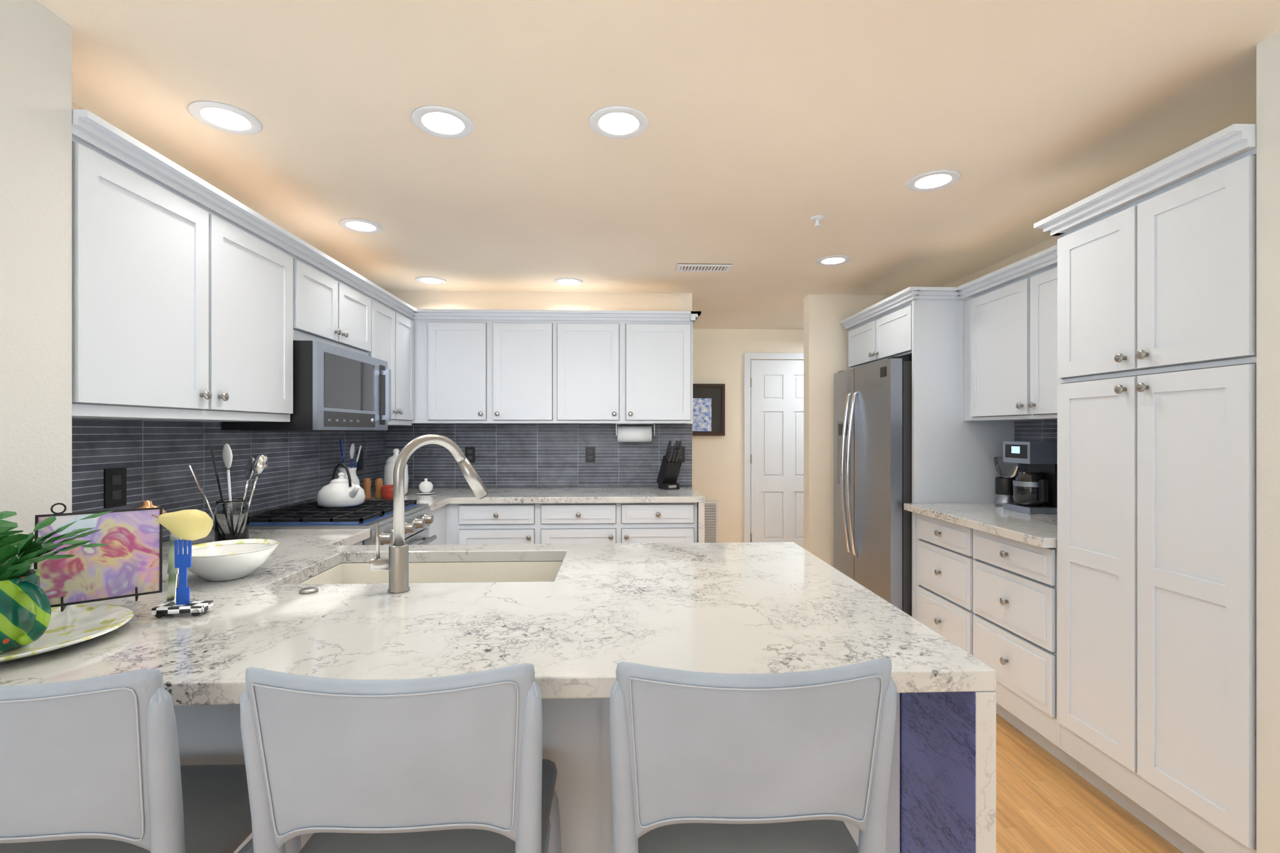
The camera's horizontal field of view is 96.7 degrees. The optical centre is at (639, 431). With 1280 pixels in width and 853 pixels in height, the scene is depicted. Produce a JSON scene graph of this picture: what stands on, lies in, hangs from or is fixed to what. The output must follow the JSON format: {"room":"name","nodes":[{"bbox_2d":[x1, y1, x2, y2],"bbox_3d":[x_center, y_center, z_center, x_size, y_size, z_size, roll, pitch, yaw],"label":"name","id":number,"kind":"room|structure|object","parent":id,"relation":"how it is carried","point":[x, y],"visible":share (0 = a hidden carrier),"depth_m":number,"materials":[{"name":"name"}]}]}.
{"room":"kitchen","nodes":[
{"label":"kitchen","id":0,"kind":"room"},
{"bbox_2d":[0,434,996,852],"bbox_3d":[-0.621,0.668,2.571,2.364,1.320,3.254,0,0,-2],"label":"countertop","id":1,"kind":"structure","parent":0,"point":[320,605],"depth_m":1.22,"materials":[{"name":"stone"}]},
{"bbox_2d":[0,603,134,663],"bbox_3d":[-1.232,0.401,1.100,0.392,0.026,0.365,0,0,-2],"label":"platter","id":2,"kind":"object","parent":1,"relation":"on","point":[77,623],"visible":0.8,"depth_m":1.17,"materials":[{"name":"white ceramic"}]},
{"bbox_2d":[0,510,113,653],"bbox_3d":[-1.209,0.254,1.033,0.382,0.303,0.304,0,0,-2],"label":"potted plant","id":3,"kind":"object","parent":2,"relation":"on","point":[25,609],"visible":1,"depth_m":1.05,"materials":[{"name":"green plant"}]},
{"bbox_2d":[33,503,162,611],"bbox_3d":[-1.229,0.273,1.301,0.210,0.231,0.100,0,0,-39],"label":"art panel","id":4,"kind":"object","parent":1,"relation":"on","point":[130,565],"visible":0.94,"depth_m":1.29,"materials":[{"name":"multicoloured plastic"}]},
{"bbox_2d":[133,500,166,514],"bbox_3d":[-1.344,0.301,1.551,0.084,0.226,0.083,0,0,-2],"label":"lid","id":5,"kind":"object","parent":1,"relation":"on","point":[147,504],"visible":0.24,"depth_m":1.54,"materials":[{"name":"brown metal"}]},
{"bbox_2d":[151,509,213,618],"bbox_3d":[-1.038,0.295,1.289,0.117,0.236,0.070,0,0,-2],"label":"sculpture","id":6,"kind":"object","parent":1,"relation":"on","point":[190,525],"visible":1,"depth_m":1.28,"materials":[{"name":"blue metal"}]},
{"bbox_2d":[189,443,268,541],"bbox_3d":[-1.518,0.229,2.107,0.236,0.370,0.119,0,0,-35],"label":"jar","id":7,"kind":"object","parent":1,"relation":"on","point":[230,518],"visible":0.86,"depth_m":2.07,"materials":[{"name":"clear glass"}]},
{"bbox_2d":[183,538,279,581],"bbox_3d":[-1.171,0.371,1.617,0.247,0.086,0.247,0,0,-2],"label":"serving bowl","id":8,"kind":"object","parent":1,"relation":"on","point":[222,560],"visible":0.85,"depth_m":1.58,"materials":[{"name":"white ceramic"}]},
{"bbox_2d":[298,586,318,594],"bbox_3d":[-0.855,0.411,1.469,0.044,0.007,0.044,0,0,-2],"label":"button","id":9,"kind":"object","parent":1,"relation":"in","point":[311,590],"depth_m":1.46,"materials":[{"name":"silver metal"}]},
{"bbox_2d":[336,440,361,486],"bbox_3d":[-1.703,0.232,3.319,0.142,0.364,0.137,0,0,-2],"label":"vase","id":10,"kind":"object","parent":1,"relation":"on","point":[352,471],"visible":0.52,"depth_m":3.30,"materials":[{"name":"white ceramic"}]},
{"bbox_2d":[362,478,383,499],"bbox_3d":[-1.634,0.349,3.481,0.119,0.130,0.051,0,0,-38],"label":"wooden mill","id":11,"kind":"object","parent":1,"relation":"on","point":[367,482],"visible":0.87,"depth_m":3.46,"materials":[{"name":"brown wood"}]},
{"bbox_2d":[380,484,393,499],"bbox_3d":[-1.500,0.371,3.446,0.130,0.085,0.130,0,0,-2],"label":"crock","id":12,"kind":"object","parent":1,"relation":"on","point":[387,490],"visible":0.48,"depth_m":3.39,"materials":[{"name":"red ceramic"}]},
{"bbox_2d":[383,448,408,495],"bbox_3d":[-1.579,0.263,3.684,0.150,0.302,0.150,0,0,-2],"label":"canister","id":13,"kind":"object","parent":1,"relation":"on","point":[389,467],"visible":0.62,"depth_m":3.63,"materials":[{"name":"white ceramic"}]},
{"bbox_2d":[416,478,435,494],"bbox_3d":[-1.411,0.362,3.750,0.124,0.104,0.124,0,0,-2],"label":"sugar bowl","id":14,"kind":"object","parent":1,"relation":"on","point":[425,487],"visible":1,"depth_m":3.72,"materials":[{"name":"white ceramic"}]},
{"bbox_2d":[369,434,488,593],"bbox_3d":[-0.571,0.211,1.570,0.258,0.406,0.228,0,0,-2],"label":"faucet","id":15,"kind":"object","parent":1,"relation":"on","point":[397,563],"depth_m":1.48,"materials":[{"name":"silver metal"}]},
{"bbox_2d":[296,561,562,584],"bbox_3d":[-0.631,0.561,1.763,0.794,0.215,0.434,0,0,-2],"label":"sink","id":16,"kind":"object","parent":1,"relation":"in","point":[337,572],"depth_m":1.97,"materials":[{"name":"beige ceramic"}]},
{"bbox_2d":[656,440,683,489],"bbox_3d":[0.217,0.240,4.067,0.110,0.348,0.238,0,0,-22],"label":"knife block","id":17,"kind":"object","parent":1,"relation":"on","point":[670,465],"visible":1,"depth_m":4.03,"materials":[{"name":"black plastic"}]},
{"bbox_2d":[0,0,1279,852],"bbox_3d":[0.453,0.150,1.268,6.400,2.360,9.140,0,0,-2],"label":"wall","id":18,"kind":"structure","parent":0,"point":[36,105],"depth_m":1.47,"materials":[{"name":"paint"}]},
{"bbox_2d":[71,109,701,425],"bbox_3d":[-0.680,-0.430,2.842,2.270,0.780,2.726,0,0,-2],"label":"upper cabinet","id":19,"kind":"object","parent":18,"relation":"attached to","point":[189,303],"visible":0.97,"depth_m":2.19,"materials":[{"name":"white wood"}]},
{"bbox_2d":[221,340,391,431],"bbox_3d":[-1.583,-0.196,2.815,0.443,0.389,0.751,0,0,-2],"label":"microwave","id":20,"kind":"object","parent":19,"relation":"attached to","point":[335,389],"visible":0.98,"depth_m":2.59,"materials":[{"name":"silver metal"}]},
{"bbox_2d":[616,423,654,441],"bbox_3d":[-0.033,0.012,4.102,0.278,0.132,0.116,0,0,-2],"label":"paper towel holder","id":21,"kind":"object","parent":19,"relation":"attached to","point":[625,434],"visible":0.91,"depth_m":4.05,"materials":[{"name":"white paper"}]},
{"bbox_2d":[71,418,1057,541],"bbox_3d":[0.190,0.178,2.875,4.013,0.472,2.727,0,0,-2],"label":"backsplash","id":22,"kind":"structure","parent":18,"relation":"attached to","point":[157,457],"depth_m":3.19,"materials":[{"name":"tile"}]},
{"bbox_2d":[103,467,126,508],"label":"outlet plates","id":23,"kind":"object","parent":22,"relation":"attached to","point":[115,487],"depth_m":1.91,"materials":[{"name":"black plastic"}]},
{"bbox_2d":[356,450,363,470],"label":"outlet plates","id":24,"kind":"object","parent":22,"relation":"attached to","point":[360,462],"depth_m":3.73,"materials":[{"name":"black plastic"}]},
{"bbox_2d":[465,446,474,462],"label":"outlet plates","id":25,"kind":"object","parent":22,"relation":"attached to","point":[469,451],"depth_m":4.17,"materials":[{"name":"black plastic"}]},
{"bbox_2d":[585,446,594,462],"label":"outlet plates","id":26,"kind":"object","parent":22,"relation":"attached to","point":[590,451],"depth_m":4.20,"materials":[{"name":"black plastic"}]},
{"bbox_2d":[692,383,724,435],"bbox_3d":[0.635,-0.215,5.711,0.435,0.520,0.030,0,0,-2],"label":"picture frame","id":27,"kind":"object","parent":18,"relation":"attached to","point":[708,399],"visible":0.61,"depth_m":5.71,"materials":[{"name":"brown wood"}]},
{"bbox_2d":[704,501,718,542],"bbox_3d":[0.637,0.938,5.720,0.300,0.465,0.012,0,0,-2],"label":"air vent","id":28,"kind":"object","parent":18,"relation":"in","point":[710,507],"visible":0.32,"depth_m":5.72,"materials":[{"name":"white metal"}]},
{"bbox_2d":[743,353,803,548],"bbox_3d":[1.503,0.272,5.718,0.904,2.117,0.082,0,0,-2],"label":"hall door","id":29,"kind":"structure","parent":18,"relation":"in","point":[774,390],"depth_m":5.74,"materials":[{"name":"white wood"}]},
{"bbox_2d":[36,0,1279,329],"bbox_3d":[0.453,-1.080,1.268,6.600,0.100,9.300,0,0,-2],"label":"ceiling","id":30,"kind":"structure","parent":0,"point":[765,118],"depth_m":1.90,"materials":[{"name":"paint"}]},
{"bbox_2d":[187,100,262,134],"bbox_3d":[-1.361,-1.052,1.871,0.198,0.058,0.198,0,0,-2],"label":"recessed light","id":31,"kind":"object","parent":30,"relation":"in","point":[227,118],"visible":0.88,"depth_m":1.90,"materials":[{"name":"white"}]},
{"bbox_2d":[338,218,382,233],"bbox_3d":[-1.397,-1.052,2.850,0.198,0.058,0.198,0,0,-2],"label":"recessed light","id":32,"kind":"object","parent":30,"relation":"in","point":[355,225],"visible":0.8,"depth_m":2.88,"materials":[{"name":"white plastic"}]},
{"bbox_2d":[415,276,446,284],"bbox_3d":[-1.426,-1.052,3.880,0.198,0.058,0.198,0,0,-2],"label":"recessed light","id":33,"kind":"object","parent":30,"relation":"in","point":[428,280],"visible":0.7,"depth_m":3.91,"materials":[{"name":"white"}]},
{"bbox_2d":[411,105,473,138],"bbox_3d":[-0.656,-1.052,1.897,0.198,0.058,0.198,0,0,-2],"label":"recessed light","id":34,"kind":"object","parent":30,"relation":"in","point":[442,122],"visible":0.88,"depth_m":1.93,"materials":[{"name":"white"}]},
{"bbox_2d":[553,277,583,286],"bbox_3d":[-0.491,-1.052,3.914,0.198,0.058,0.198,0,0,-2],"label":"recessed light","id":35,"kind":"object","parent":30,"relation":"in","point":[565,281],"visible":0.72,"depth_m":3.95,"materials":[{"name":"white"}]},
{"bbox_2d":[588,105,648,138],"bbox_3d":[-0.071,-1.052,1.899,0.198,0.058,0.198,0,0,-2],"label":"recessed light","id":36,"kind":"object","parent":30,"relation":"in","point":[616,122],"visible":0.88,"depth_m":1.94,"materials":[{"name":"white"}]},
{"bbox_2d":[675,263,732,271],"bbox_3d":[0.397,-1.024,3.567,0.340,0.010,0.140,0,0,-2],"label":"vent register","id":37,"kind":"object","parent":30,"relation":"attached to","point":[680,267],"depth_m":3.55,"materials":[{"name":"white metal"}]},
{"bbox_2d":[810,215,824,226],"bbox_3d":[0.856,-1.010,2.744,0.064,0.040,0.064,0,0,-2],"label":"sprinkler","id":38,"kind":"object","parent":30,"relation":"attached to","point":[817,219],"depth_m":2.74,"materials":[{"name":"white metal"}]},
{"bbox_2d":[815,255,850,265],"bbox_3d":[1.163,-1.052,3.426,0.198,0.058,0.198,0,0,-2],"label":"recessed light","id":39,"kind":"object","parent":30,"relation":"in","point":[837,259],"visible":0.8,"depth_m":3.46,"materials":[{"name":"white plastic"}]},
{"bbox_2d":[906,169,960,191],"bbox_3d":[1.204,-1.052,2.337,0.198,0.058,0.198,0,0,-2],"label":"recessed light","id":40,"kind":"object","parent":30,"relation":"in","point":[937,179],"visible":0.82,"depth_m":2.37,"materials":[{"name":"white"}]},
{"bbox_2d":[996,713,1183,852],"bbox_3d":[0.453,1.380,1.268,6.600,0.100,9.300,0,0,-2],"label":"floor","id":41,"kind":"structure","parent":0,"point":[1043,805],"depth_m":1.98,"materials":[{"name":"brown wood"}]},
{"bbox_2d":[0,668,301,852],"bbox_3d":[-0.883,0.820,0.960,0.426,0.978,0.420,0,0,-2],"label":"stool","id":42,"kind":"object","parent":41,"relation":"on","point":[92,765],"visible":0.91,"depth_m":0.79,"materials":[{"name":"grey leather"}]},
{"bbox_2d":[249,498,436,544],"bbox_3d":[-1.456,0.852,2.798,0.696,0.956,0.756,0,0,-2],"label":"range","id":43,"kind":"object","parent":41,"relation":"on","point":[307,514],"visible":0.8,"depth_m":2.66,"materials":[{"name":"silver metal"}]},
{"bbox_2d":[316,463,365,507],"bbox_3d":[-1.520,0.270,2.915,0.245,0.217,0.224,0,0,-2],"label":"kettle","id":44,"kind":"object","parent":43,"relation":"on","point":[341,492],"visible":1,"depth_m":2.84,"materials":[{"name":"white ceramic"}]},
{"bbox_2d":[240,663,561,852],"bbox_3d":[-0.361,0.820,0.979,0.426,0.978,0.420,0,0,-2],"label":"stool","id":45,"kind":"object","parent":41,"relation":"on","point":[453,764],"visible":1,"depth_m":0.80,"materials":[{"name":"grey leather"}]},
{"bbox_2d":[173,502,899,852],"bbox_3d":[-0.647,0.892,2.698,2.324,0.876,2.996,0,0,-2],"label":"base cabinet","id":46,"kind":"object","parent":41,"relation":"on","point":[576,734],"visible":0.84,"depth_m":1.24,"materials":[{"name":"white wood"}]},
{"bbox_2d":[609,657,896,852],"bbox_3d":[0.162,0.820,0.999,0.426,0.978,0.420,0,0,-2],"label":"stool","id":47,"kind":"object","parent":41,"relation":"on","point":[701,762],"visible":1,"depth_m":0.82,"materials":[{"name":"grey leather"}]},
{"bbox_2d":[833,356,911,616],"bbox_3d":[1.756,0.444,3.769,0.778,1.762,0.878,0,0,-2],"label":"fridge","id":48,"kind":"object","parent":41,"relation":"on","point":[872,402],"visible":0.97,"depth_m":3.50,"materials":[{"name":"silver metal"}]},
{"bbox_2d":[840,123,1256,852],"bbox_3d":[1.865,0.255,2.893,0.663,2.150,2.728,0,0,-2],"label":"tall cabinet","id":49,"kind":"object","parent":41,"relation":"on","point":[1125,649],"visible":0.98,"depth_m":1.91,"materials":[{"name":"white wood"}]},
{"bbox_2d":[903,503,1057,548],"bbox_3d":[1.866,0.434,2.752,0.654,0.038,1.074,0,0,-2],"label":"countertop","id":50,"kind":"structure","parent":49,"relation":"on","point":[1039,530],"depth_m":2.71,"materials":[{"name":"stone"}]},
{"bbox_2d":[992,456,1018,506],"bbox_3d":[2.052,0.279,3.189,0.128,0.270,0.128,0,0,-2],"label":"coffee grinder","id":51,"kind":"object","parent":50,"relation":"on","point":[1004,486],"visible":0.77,"depth_m":3.15,"materials":[{"name":"silver metal"}]},
{"bbox_2d":[1003,441,1057,513],"bbox_3d":[2.055,0.234,2.944,0.223,0.360,0.210,0,0,-2],"label":"coffee maker","id":52,"kind":"object","parent":50,"relation":"on","point":[1035,490],"visible":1,"depth_m":2.89,"materials":[{"name":"silver metal"}]}
]}

